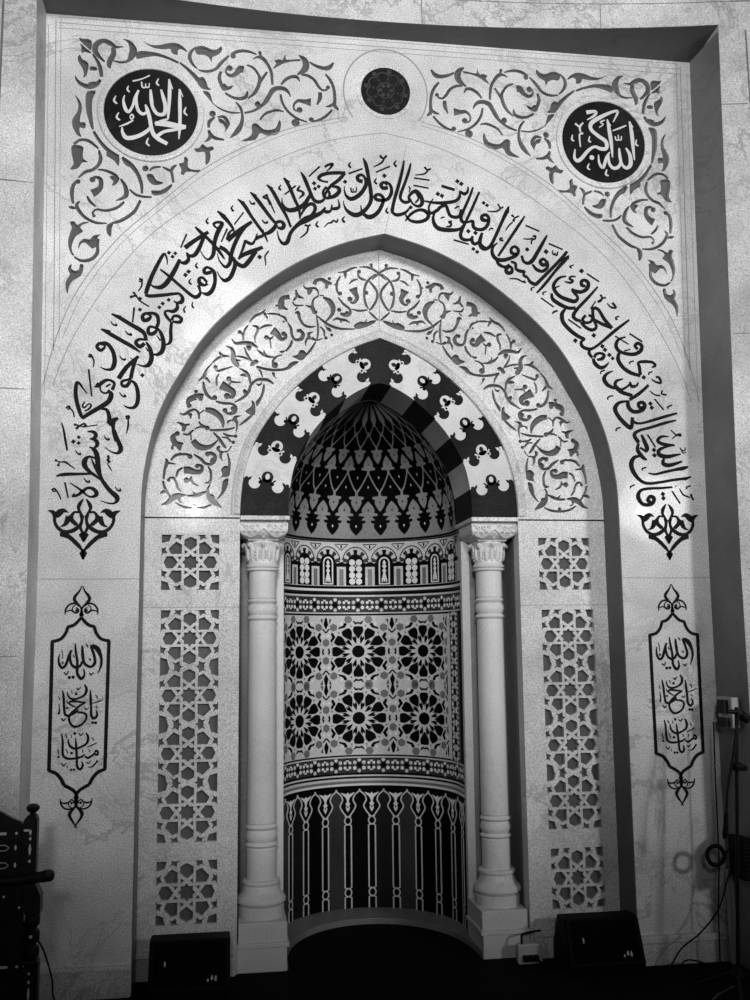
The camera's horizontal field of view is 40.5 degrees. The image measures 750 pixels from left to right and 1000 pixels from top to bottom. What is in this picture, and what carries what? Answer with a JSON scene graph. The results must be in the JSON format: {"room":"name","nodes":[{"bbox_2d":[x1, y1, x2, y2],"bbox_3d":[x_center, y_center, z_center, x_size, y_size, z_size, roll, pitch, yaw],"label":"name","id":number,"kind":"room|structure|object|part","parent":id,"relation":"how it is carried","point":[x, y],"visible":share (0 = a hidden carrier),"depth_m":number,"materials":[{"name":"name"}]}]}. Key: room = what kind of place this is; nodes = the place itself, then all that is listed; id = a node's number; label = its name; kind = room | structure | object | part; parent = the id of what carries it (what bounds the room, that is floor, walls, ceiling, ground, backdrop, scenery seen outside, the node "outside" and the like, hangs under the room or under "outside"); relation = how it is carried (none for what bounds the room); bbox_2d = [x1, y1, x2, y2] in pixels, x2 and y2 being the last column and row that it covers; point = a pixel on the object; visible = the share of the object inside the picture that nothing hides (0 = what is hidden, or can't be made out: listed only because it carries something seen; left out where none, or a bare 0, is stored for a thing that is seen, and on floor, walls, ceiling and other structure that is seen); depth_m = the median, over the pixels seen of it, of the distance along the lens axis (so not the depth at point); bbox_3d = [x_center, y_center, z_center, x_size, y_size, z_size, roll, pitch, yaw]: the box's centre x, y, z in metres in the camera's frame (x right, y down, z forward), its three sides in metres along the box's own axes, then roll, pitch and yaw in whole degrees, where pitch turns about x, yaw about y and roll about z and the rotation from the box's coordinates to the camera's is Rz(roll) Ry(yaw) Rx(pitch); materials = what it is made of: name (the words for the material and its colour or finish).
{"room":"mosque","nodes":[
{"label":"mosque","id":0,"kind":"room"},
{"bbox_2d":[0,0,46,919],"bbox_3d":[-2.910,-0.112,5.115,2.445,4.995,1.356,1,-8,-8],"label":"wall","id":1,"kind":"structure","parent":0,"point":[17,17],"depth_m":4.88,"materials":[{"name":"stone"}]},
{"bbox_2d":[18,0,37,819],"bbox_3d":[-1.681,-0.145,4.933,0.062,4.985,0.282,1,-8,-11],"label":"trim","id":2,"kind":"structure","parent":1,"relation":"attached to","point":[37,0],"depth_m":4.84,"materials":[{"name":"grey stone"}]},
{"bbox_2d":[39,964,130,999],"bbox_3d":[-1.402,2.271,4.762,0.494,0.145,0.030,1,-8,-8],"label":"baseboard","id":3,"kind":"structure","parent":1,"relation":"attached to","point":[112,981],"depth_m":4.76,"materials":[{"name":"stone"}]},
{"bbox_2d":[29,14,727,995],"bbox_3d":[0.051,-0.097,5.441,3.720,4.990,0.226,1,-8,-8],"label":"wall","id":4,"kind":"structure","parent":0,"point":[278,105],"depth_m":5.44,"materials":[{"name":"white stone"}]},
{"bbox_2d":[47,586,110,827],"bbox_3d":[-1.443,0.999,4.949,0.287,1.160,0.003,1,-8,-8],"label":"cartouche","id":5,"kind":"object","parent":4,"relation":"attached to","point":[93,647],"visible":1,"depth_m":4.95,"materials":[{"name":"black paint"}]},
{"bbox_2d":[48,499,119,558],"bbox_3d":[-1.452,0.144,5.068,0.353,0.306,0.003,1,-8,-8],"label":"ornament","id":6,"kind":"object","parent":4,"relation":"attached to","point":[83,535],"visible":1,"depth_m":5.07,"materials":[{"name":"black paint"}]},
{"bbox_2d":[97,63,203,162],"bbox_3d":[-1.194,-2.066,5.414,0.562,0.562,0.018,1,-8,-8],"label":"medallion","id":7,"kind":"object","parent":4,"relation":"attached to","point":[148,112],"visible":1,"depth_m":5.41,"materials":[{"name":"black stone"}]},
{"bbox_2d":[135,947,234,981],"bbox_3d":[-0.942,2.311,5.046,0.487,0.135,0.045,1,-8,-8],"label":"trim","id":8,"kind":"structure","parent":4,"relation":"attached to","point":[141,958],"depth_m":5.01,"materials":[{"name":"stone"}]},
{"bbox_2d":[51,155,693,506],"bbox_3d":[0.056,-0.931,5.444,3.405,1.950,0.003,1,-8,-8],"label":"inscription","id":9,"kind":"object","parent":4,"relation":"attached to","point":[237,233],"visible":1,"depth_m":5.52,"materials":[{"name":"black paint"}]},
{"bbox_2d":[131,234,636,995],"bbox_3d":[0.058,0.470,5.362,2.530,3.845,0.216,1,-8,-8],"label":"arch","id":10,"kind":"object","parent":4,"relation":"attached to","point":[441,263],"depth_m":5.52,"materials":[{"name":"grey stone"}]},
{"bbox_2d":[357,64,413,118],"bbox_3d":[0.058,-2.265,5.629,0.322,0.322,0.017,1,-8,-8],"label":"boss","id":11,"kind":"object","parent":4,"relation":"attached to","point":[385,90],"visible":1,"depth_m":5.62,"materials":[{"name":"black stone"}]},
{"bbox_2d":[533,930,554,958],"bbox_3d":[1.073,2.330,5.344,0.487,0.135,0.045,1,-8,-8],"label":"trim","id":12,"kind":"structure","parent":4,"relation":"attached to","point":[546,937],"depth_m":5.31,"materials":[{"name":"stone"}]},
{"bbox_2d":[556,96,649,188],"bbox_3d":[1.301,-2.037,5.781,0.562,0.562,0.018,1,-8,-8],"label":"medallion","id":13,"kind":"object","parent":4,"relation":"attached to","point":[601,141],"visible":1,"depth_m":5.78,"materials":[{"name":"black stone"}]},
{"bbox_2d":[637,504,697,559],"bbox_3d":[1.594,0.173,5.518,0.353,0.306,0.003,1,-8,-8],"label":"ornament","id":14,"kind":"object","parent":4,"relation":"attached to","point":[684,536],"visible":1,"depth_m":5.52,"materials":[{"name":"black paint"}]},
{"bbox_2d":[648,584,704,805],"bbox_3d":[1.604,1.028,5.399,0.287,1.160,0.003,1,-8,-8],"label":"cartouche","id":15,"kind":"object","parent":4,"relation":"attached to","point":[674,698],"visible":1,"depth_m":5.40,"materials":[{"name":"black paint"}]},
{"bbox_2d":[641,931,729,965],"bbox_3d":[1.596,2.299,5.202,0.494,0.145,0.035,1,-8,-8],"label":"baseboard","id":16,"kind":"structure","parent":4,"relation":"attached to","point":[662,949],"depth_m":5.19,"materials":[{"name":"stone"}]},
{"bbox_2d":[100,924,749,999],"bbox_3d":[0.636,1.898,1.356,12.000,0.100,10.600,1,-8,-8],"label":"floor","id":17,"kind":"structure","parent":0,"point":[366,961],"depth_m":5.01,"materials":[{"name":"black carpet"}]},
{"bbox_2d":[0,803,54,999],"bbox_3d":[-1.796,1.758,4.251,0.911,1.030,0.317,1,-8,-8],"label":"carved armchair","id":18,"kind":"object","parent":17,"relation":"on","point":[21,893],"visible":1,"depth_m":4.20,"materials":[{"name":"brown wood"}]},
{"bbox_3d":[-1.832,1.327,4.208,0.740,0.188,0.030,1,-8,-8],"label":"crest rail","id":19,"kind":"part","parent":18,"relation":"part of","materials":[{"name":"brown wood"}]},
{"bbox_3d":[-1.831,1.491,4.188,0.740,0.142,0.020,1,-8,-8],"label":"carved rail","id":20,"kind":"part","parent":18,"relation":"part of","materials":[{"name":"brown wood"}]},
{"bbox_3d":[-1.826,1.653,4.167,0.745,0.185,0.042,1,-8,-8],"label":"carved panel","id":21,"kind":"part","parent":18,"relation":"part of","materials":[{"name":"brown wood"}]},
{"bbox_3d":[-1.816,1.821,4.156,0.765,0.150,0.020,1,-8,-8],"label":"panel","id":22,"kind":"part","parent":18,"relation":"part of","materials":[{"name":"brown wood"}]},
{"bbox_3d":[-1.821,1.929,4.247,0.785,0.040,0.270,1,-8,-8],"label":"seat","id":23,"kind":"part","parent":18,"relation":"part of","materials":[{"name":"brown wood"}]},
{"bbox_3d":[-1.760,1.560,4.154,0.871,0.062,0.055,0,-8,-8],"label":"arm","id":24,"kind":"part","parent":18,"relation":"part of","materials":[{"name":"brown wood"}]},
{"bbox_3d":[-1.441,1.463,4.247,0.056,0.285,0.050,1,-8,-8],"label":"post","id":25,"kind":"part","parent":18,"relation":"part of","materials":[{"name":"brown wood"}]},
{"bbox_3d":[-1.414,2.078,4.170,0.056,0.365,0.060,1,-8,-8],"label":"leg","id":26,"kind":"part","parent":18,"relation":"part of","materials":[{"name":"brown wood"}]},
{"bbox_3d":[-1.423,1.731,4.217,0.070,0.335,0.070,1,-8,-8],"label":"arm post","id":27,"kind":"part","parent":18,"relation":"part of","materials":[{"name":"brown wood"}]},
{"bbox_2d":[38,941,54,999],"bbox_3d":[-1.365,2.059,4.316,0.078,0.426,0.245,-6,-9,32],"label":"cable","id":28,"kind":"object","parent":18,"relation":"hanging from","point":[39,943],"visible":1,"depth_m":4.34,"materials":[{"name":"black rubber"}]},
{"bbox_2d":[147,931,229,999],"bbox_3d":[-0.888,2.229,4.879,0.380,0.250,0.282,1,-8,-8],"label":"stage monitor speaker","id":29,"kind":"object","parent":17,"relation":"on","point":[185,966],"visible":1,"depth_m":4.78},
{"bbox_2d":[152,940,225,989],"bbox_3d":[-0.874,2.191,4.788,0.340,0.183,0.083,1,-8,-8],"label":"grille","id":30,"kind":"object","parent":29,"relation":"attached to","point":[176,964],"depth_m":4.78,"materials":[{"name":"black fabric"}]},
{"bbox_2d":[237,521,288,973],"bbox_3d":[-0.603,1.269,5.444,0.269,2.301,0.343,1,-8,-8],"label":"marble column","id":31,"kind":"structure","parent":17,"relation":"on","point":[262,936],"depth_m":5.37,"materials":[{"name":"white stone"}]},
{"bbox_2d":[136,249,619,974],"bbox_3d":[-0.035,0.535,5.984,2.600,3.910,1.073,1,-8,-8],"label":"mihrab","id":32,"kind":"object","parent":17,"relation":"on","point":[378,793],"visible":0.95,"depth_m":5.74,"materials":[{"name":"white stone"}]},
{"bbox_2d":[155,859,216,925],"bbox_3d":[-0.953,1.981,5.140,0.304,0.310,0.050,1,-8,-8],"label":"lattice screen","id":33,"kind":"object","parent":32,"relation":"attached to","point":[186,891],"visible":1,"depth_m":5.13,"materials":[{"name":"white stone"}]},
{"bbox_2d":[157,610,218,842],"bbox_3d":[-0.964,1.159,5.254,0.300,1.172,0.050,1,-8,-8],"label":"lattice screen","id":34,"kind":"object","parent":32,"relation":"attached to","point":[189,639],"visible":1,"depth_m":5.24,"materials":[{"name":"white stone"}]},
{"bbox_2d":[161,535,219,589],"bbox_3d":[-0.975,0.331,5.369,0.300,0.292,0.050,1,-8,-8],"label":"lattice screen","id":35,"kind":"object","parent":32,"relation":"attached to","point":[188,562],"visible":1,"depth_m":5.36,"materials":[{"name":"white stone"}]},
{"bbox_3d":[0.032,-0.439,5.595,1.634,1.050,0.022,1,-8,-8],"label":"arch moulding","id":36,"kind":"part","parent":32,"relation":"part of","materials":[{"name":"white stone"}]},
{"bbox_2d":[538,538,590,589],"bbox_3d":[1.049,0.357,5.667,0.296,0.289,0.050,1,-8,-8],"label":"lattice screen","id":37,"kind":"object","parent":32,"relation":"attached to","point":[564,563],"visible":1,"depth_m":5.65,"materials":[{"name":"white stone"}]},
{"bbox_2d":[541,609,601,829],"bbox_3d":[1.065,1.187,5.553,0.298,1.170,0.050,1,-8,-8],"label":"lattice screen","id":38,"kind":"object","parent":32,"relation":"attached to","point":[569,669],"visible":1,"depth_m":5.54,"materials":[{"name":"white stone"}]},
{"bbox_2d":[551,847,605,908],"bbox_3d":[1.079,2.017,5.438,0.293,0.310,0.050,1,-8,-8],"label":"lattice screen","id":39,"kind":"object","parent":32,"relation":"attached to","point":[577,874],"visible":1,"depth_m":5.42,"materials":[{"name":"white stone"}]},
{"bbox_2d":[459,522,529,959],"bbox_3d":[0.652,1.280,5.629,0.269,2.301,0.343,1,-8,-8],"label":"marble column","id":40,"kind":"structure","parent":17,"relation":"on","point":[496,917],"depth_m":5.56,"materials":[{"name":"white stone"}]},
{"bbox_2d":[516,942,542,964],"bbox_3d":[0.798,2.335,5.226,0.130,0.098,0.065,1,-8,-8],"label":"power strip","id":41,"kind":"object","parent":17,"relation":"on","point":[527,952],"visible":0.88,"depth_m":5.22,"materials":[{"name":"grey plastic"}]},
{"bbox_2d":[520,929,540,943],"bbox_3d":[0.803,2.262,5.264,0.124,0.059,0.027,3,-9,-25],"label":"lead","id":42,"kind":"object","parent":41,"relation":"attached to","point":[538,930],"visible":1,"depth_m":5.26,"materials":[{"name":"black rubber"}]},
{"bbox_2d":[554,910,645,975],"bbox_3d":[1.140,2.248,5.178,0.391,0.250,0.282,1,-8,-8],"label":"stage monitor speaker","id":43,"kind":"object","parent":17,"relation":"on","point":[606,942],"visible":1,"depth_m":5.09},
{"bbox_2d":[569,918,642,963],"bbox_3d":[1.154,2.210,5.088,0.351,0.183,0.083,1,-8,-8],"label":"grille","id":44,"kind":"object","parent":43,"relation":"attached to","point":[591,940],"depth_m":5.08,"materials":[{"name":"black fabric"}]},
{"bbox_2d":[681,959,712,968],"bbox_3d":[1.615,2.326,5.091,0.166,0.048,0.019,1,-8,-8],"label":"loose cable","id":45,"kind":"object","parent":17,"relation":"on","point":[686,959],"visible":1,"depth_m":5.09,"materials":[{"name":"black rubber"}]},
{"bbox_2d":[669,863,732,970],"bbox_3d":[1.632,2.086,5.089,0.342,0.527,0.025,-2,-8,8],"label":"cable","id":46,"kind":"object","parent":17,"relation":"on","point":[715,914],"visible":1,"depth_m":5.08,"materials":[{"name":"black rubber"}]},
{"bbox_2d":[712,985,734,999],"bbox_3d":[1.594,2.291,4.697,0.028,0.016,0.306,-7,-10,40],"label":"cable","id":47,"kind":"object","parent":17,"relation":"on","point":[733,986],"visible":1,"depth_m":4.74,"materials":[{"name":"black rubber"}]},
{"bbox_2d":[698,707,749,999],"bbox_3d":[1.727,1.659,4.848,0.348,1.309,0.272,1,-8,-8],"label":"microphone stand","id":48,"kind":"object","parent":17,"relation":"on","point":[737,974],"visible":1,"depth_m":4.86,"materials":[{"name":"black paint"}]},
{"bbox_3d":[1.629,2.269,4.825,0.190,0.097,0.018,-5,-9,27],"label":"leg","id":49,"kind":"part","parent":48,"relation":"part of","materials":[{"name":"black paint"}]},
{"bbox_3d":[1.690,2.251,4.703,0.018,0.096,0.172,-3,-8,13],"label":"leg","id":50,"kind":"part","parent":48,"relation":"part of","materials":[{"name":"black paint"}]},
{"bbox_2d":[182,0,749,709],"bbox_3d":[0.031,-0.782,5.626,8.400,6.400,1.398,1,-8,-8],"label":"wall","id":51,"kind":"structure","parent":0,"point":[550,14],"depth_m":5.57,"materials":[{"name":"stone"}]},
{"bbox_2d":[43,0,717,62],"bbox_3d":[0.073,-2.618,5.527,3.668,0.044,0.311,1,-8,-8],"label":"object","id":52,"kind":"structure","parent":51,"relation":"attached to","point":[677,44],"depth_m":5.64,"materials":[{"name":"grey stone"}]},
{"bbox_2d":[690,32,749,969],"bbox_3d":[1.876,-0.114,5.443,0.062,4.985,0.315,1,-8,-12],"label":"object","id":53,"kind":"structure","parent":51,"relation":"attached to","point":[731,678],"depth_m":5.48,"materials":[{"name":"grey stone"}]},
{"bbox_2d":[717,696,739,727],"bbox_3d":[1.819,1.098,5.259,0.066,0.155,0.150,1,-8,-8],"label":"box","id":54,"kind":"object","parent":51,"relation":"attached to","point":[724,703],"visible":0.94,"depth_m":5.22,"materials":[{"name":"grey plastic"}]},
{"bbox_2d":[713,722,720,966],"bbox_3d":[1.737,1.739,5.161,0.040,1.200,0.019,1,-8,-8],"label":"power cable","id":55,"kind":"object","parent":54,"relation":"hanging from","point":[713,722],"visible":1,"depth_m":5.16,"materials":[{"name":"black rubber"}]},
{"bbox_2d":[717,699,729,726],"bbox_3d":[1.800,1.102,5.250,0.026,0.135,0.090,1,-8,-8],"label":"socket","id":56,"kind":"object","parent":54,"relation":"attached to","point":[723,705],"depth_m":5.23,"materials":[{"name":"black paint"}]},
{"bbox_2d":[725,869,735,964],"bbox_3d":[1.833,2.140,5.219,0.030,0.460,0.035,1,-8,-8],"label":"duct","id":57,"kind":"object","parent":51,"relation":"attached to","point":[730,894],"visible":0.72,"depth_m":5.21,"materials":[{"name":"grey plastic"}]},
{"bbox_2d":[728,834,749,880],"bbox_3d":[1.841,1.796,5.104,0.054,0.200,0.156,1,-8,-8],"label":"box","id":58,"kind":"object","parent":51,"relation":"attached to","point":[744,842],"visible":0.87,"depth_m":5.05,"materials":[{"name":"black paint"}]},
{"bbox_2d":[705,844,733,866],"bbox_3d":[1.730,1.787,5.106,0.145,0.115,0.036,0,-8,-3],"label":"cable coil","id":59,"kind":"object","parent":58,"relation":"hanging from","point":[709,848],"visible":1,"depth_m":5.10,"materials":[{"name":"black rubber"}]}
]}

